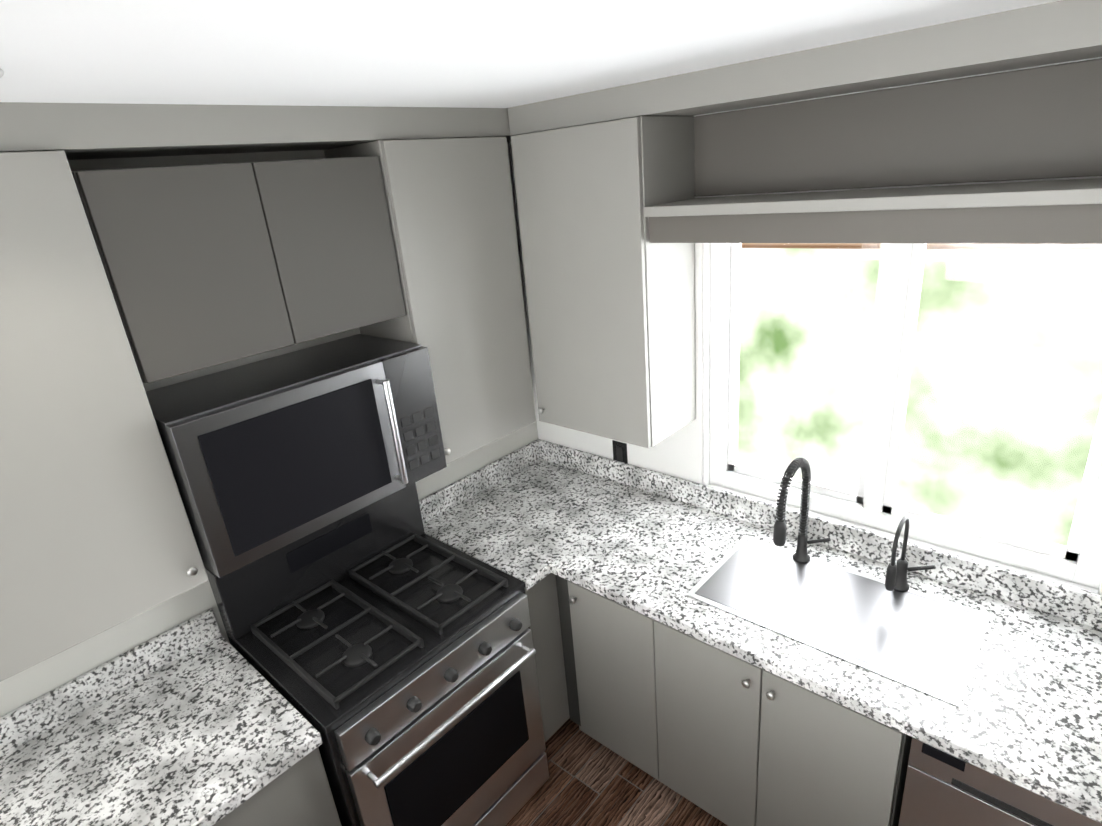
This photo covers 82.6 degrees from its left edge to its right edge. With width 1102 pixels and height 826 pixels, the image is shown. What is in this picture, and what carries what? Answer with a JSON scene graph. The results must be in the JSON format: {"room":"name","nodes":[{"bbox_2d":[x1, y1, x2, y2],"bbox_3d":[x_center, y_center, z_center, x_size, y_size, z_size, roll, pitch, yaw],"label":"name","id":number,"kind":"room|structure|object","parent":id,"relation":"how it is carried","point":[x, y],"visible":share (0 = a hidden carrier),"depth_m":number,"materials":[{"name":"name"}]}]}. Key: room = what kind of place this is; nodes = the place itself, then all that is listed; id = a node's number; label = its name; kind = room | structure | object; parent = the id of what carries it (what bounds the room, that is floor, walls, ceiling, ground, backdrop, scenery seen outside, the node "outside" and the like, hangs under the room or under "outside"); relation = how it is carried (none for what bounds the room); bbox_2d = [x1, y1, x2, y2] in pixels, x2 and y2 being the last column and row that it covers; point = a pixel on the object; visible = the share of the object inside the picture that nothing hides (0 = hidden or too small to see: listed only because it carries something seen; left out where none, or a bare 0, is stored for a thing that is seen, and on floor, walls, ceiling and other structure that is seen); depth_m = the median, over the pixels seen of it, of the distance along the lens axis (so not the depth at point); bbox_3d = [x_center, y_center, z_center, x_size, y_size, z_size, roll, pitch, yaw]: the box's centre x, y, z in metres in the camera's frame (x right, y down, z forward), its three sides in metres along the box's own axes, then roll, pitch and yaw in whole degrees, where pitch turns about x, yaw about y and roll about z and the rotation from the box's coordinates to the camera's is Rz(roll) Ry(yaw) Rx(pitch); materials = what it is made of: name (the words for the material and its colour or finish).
{"room":"kitchen","nodes":[
{"label":"kitchen","id":0,"kind":"room"},
{"bbox_2d":[0,142,537,716],"bbox_3d":[-1.098,0.385,2.063,0.120,2.440,2.940,13,28,40],"label":"wall","id":1,"kind":"structure","parent":0,"point":[42,678],"depth_m":1.88,"materials":[{"name":"white paint"}]},
{"bbox_2d":[0,150,208,681],"bbox_3d":[-1.274,0.023,1.381,0.361,1.070,0.615,13,28,40],"label":"upper cabinet","id":2,"kind":"object","parent":1,"relation":"attached to","point":[96,536],"visible":1,"depth_m":1.39,"materials":[{"name":"grey paint"}]},
{"bbox_2d":[72,156,405,382],"bbox_3d":[-0.854,-0.441,1.776,0.316,0.480,0.765,13,28,40],"label":"upper cabinet","id":3,"kind":"object","parent":1,"relation":"attached to","point":[207,265],"visible":0.85,"depth_m":1.61,"materials":[{"name":"grey wood"}]},
{"bbox_2d":[146,334,446,577],"bbox_3d":[-0.755,0.083,1.928,0.453,0.440,0.765,13,28,40],"label":"over-the-range microwave","id":4,"kind":"object","parent":1,"relation":"attached to","point":[268,456],"visible":1,"depth_m":1.76,"materials":[{"name":"silver metal"}]},
{"bbox_2d":[324,137,535,464],"bbox_3d":[-0.388,-0.407,2.290,0.361,1.070,0.516,13,28,40],"label":"upper cabinet","id":5,"kind":"object","parent":1,"relation":"attached to","point":[450,206],"visible":0.69,"depth_m":2.15,"materials":[{"name":"grey paint"}]},
{"bbox_2d":[0,0,1059,107],"bbox_3d":[-3.856,0.074,0.010,9.800,0.080,9.470,13,28,40],"label":"ceiling","id":6,"kind":"structure","parent":0,"point":[452,53],"depth_m":1.10,"materials":[{"name":"white paint"}]},
{"bbox_2d":[0,102,513,159],"bbox_3d":[-0.807,-0.783,1.742,0.315,0.088,2.240,13,28,40],"label":"soffit","id":7,"kind":"structure","parent":6,"relation":"attached to","point":[77,131],"depth_m":1.55,"materials":[{"name":"grey paint"}]},
{"bbox_2d":[507,0,1101,135],"bbox_3d":[1.288,-0.750,1.143,3.580,0.088,0.305,13,28,40],"label":"soffit beam","id":8,"kind":"structure","parent":6,"relation":"attached to","point":[1060,31],"depth_m":1.48,"materials":[{"name":"grey paint"}]},
{"bbox_2d":[506,718,727,825],"bbox_3d":[-3.637,2.409,0.903,9.800,0.060,9.470,13,28,40],"label":"floor","id":9,"kind":"structure","parent":0,"point":[590,781],"depth_m":2.38,"materials":[{"name":"brown wood"}]},
{"bbox_2d":[213,747,340,825],"bbox_3d":[-0.984,1.297,1.867,0.618,0.862,0.490,13,28,40],"label":"base cabinet","id":10,"kind":"object","parent":9,"relation":"on","point":[298,793],"visible":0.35,"depth_m":1.64,"materials":[{"name":"grey paint"}]},
{"bbox_2d":[0,609,322,825],"bbox_3d":[-0.729,1.075,0.970,2.072,0.140,1.233,13,28,40],"label":"countertop","id":11,"kind":"structure","parent":10,"relation":"on","point":[199,720],"depth_m":1.67,"materials":[{"name":"stone"}]},
{"bbox_2d":[205,483,548,825],"bbox_3d":[-0.517,0.964,2.198,0.716,1.165,0.760,13,28,40],"label":"range","id":12,"kind":"object","parent":9,"relation":"on","point":[385,648],"visible":1,"depth_m":2.02,"materials":[{"name":"black metal"}]},
{"bbox_2d":[525,575,564,741],"bbox_3d":[-0.042,0.840,2.834,0.618,0.862,0.785,13,28,40],"label":"base cabinet","id":13,"kind":"object","parent":9,"relation":"on","point":[543,627],"depth_m":2.41,"materials":[{"name":"grey paint"}]},
{"bbox_2d":[549,573,652,776],"bbox_3d":[0.409,0.909,2.543,0.444,0.862,0.627,13,28,40],"label":"base cabinet","id":14,"kind":"object","parent":9,"relation":"on","point":[603,643],"depth_m":2.31,"materials":[{"name":"grey paint"}]},
{"bbox_2d":[645,616,911,825],"bbox_3d":[0.851,1.013,2.162,0.742,0.862,0.627,13,28,40],"label":"base cabinet","id":15,"kind":"object","parent":9,"relation":"on","point":[728,739],"depth_m":1.90,"materials":[{"name":"grey paint"}]},
{"bbox_2d":[419,439,1101,822],"bbox_3d":[0.784,0.577,1.903,2.952,0.140,0.785,13,28,40],"label":"countertop","id":16,"kind":"structure","parent":15,"relation":"on","point":[1027,713],"depth_m":1.97,"materials":[{"name":"stone"}]},
{"bbox_2d":[773,457,830,562],"bbox_3d":[0.800,0.342,1.997,0.115,0.414,0.246,13,28,40],"label":"faucet","id":17,"kind":"object","parent":16,"relation":"on","point":[800,555],"visible":1,"depth_m":2.01,"materials":[{"name":"black metal"}]},
{"bbox_2d":[686,536,990,706],"bbox_3d":[0.860,0.588,1.931,0.760,0.004,0.420,13,28,40],"label":"sink basin","id":18,"kind":"object","parent":16,"relation":"in","point":[928,644],"visible":1,"depth_m":1.87,"materials":[{"name":"silver metal"}]},
{"bbox_2d":[885,517,935,591],"bbox_3d":[1.068,0.441,1.868,0.115,0.276,0.171,13,28,40],"label":"filter faucet","id":19,"kind":"object","parent":16,"relation":"on","point":[896,577],"visible":1,"depth_m":1.90,"materials":[{"name":"black metal"}]},
{"bbox_2d":[898,737,1101,825],"bbox_3d":[1.350,1.136,1.723,0.584,0.860,0.626,13,28,40],"label":"dishwasher","id":20,"kind":"object","parent":9,"relation":"on","point":[942,788],"visible":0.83,"depth_m":1.51,"materials":[{"name":"silver metal"}]},
{"bbox_2d":[508,57,1101,483],"bbox_3d":[1.432,0.246,1.809,4.170,2.440,0.150,13,28,40],"label":"wall","id":21,"kind":"structure","parent":0,"point":[678,453],"depth_m":2.55,"materials":[{"name":"white paint"}]},
{"bbox_2d":[511,116,695,447],"bbox_3d":[0.200,-0.465,2.296,0.535,1.070,0.356,13,28,40],"label":"upper cabinet","id":22,"kind":"object","parent":21,"relation":"attached to","point":[610,291],"visible":1,"depth_m":2.15,"materials":[{"name":"grey paint"}]},
{"bbox_2d":[612,440,627,463],"bbox_3d":[0.303,0.181,2.760,0.075,0.118,0.009,13,28,40],"label":"outlet","id":23,"kind":"object","parent":21,"relation":"attached to","point":[619,451],"visible":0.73,"depth_m":2.75,"materials":[{"name":"black plastic"}]},
{"bbox_2d":[645,58,1101,243],"bbox_3d":[0.877,-0.633,1.585,1.320,0.363,0.317,13,28,40],"label":"open shelf","id":24,"kind":"object","parent":21,"relation":"attached to","point":[1044,122],"visible":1,"depth_m":1.61,"materials":[{"name":"grey paint"}]},
{"bbox_2d":[703,243,1101,594],"bbox_3d":[1.058,-0.101,1.980,1.228,1.068,0.109,13,28,40],"label":"kitchen window","id":25,"kind":"structure","parent":21,"relation":"in","point":[871,505],"depth_m":2.02,"materials":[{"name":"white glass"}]},
{"label":"outside","id":26,"kind":"structure","parent":0,"visible":0},
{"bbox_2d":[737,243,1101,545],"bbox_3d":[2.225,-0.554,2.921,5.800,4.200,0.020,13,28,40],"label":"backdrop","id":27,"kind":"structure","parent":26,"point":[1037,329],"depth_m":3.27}
]}

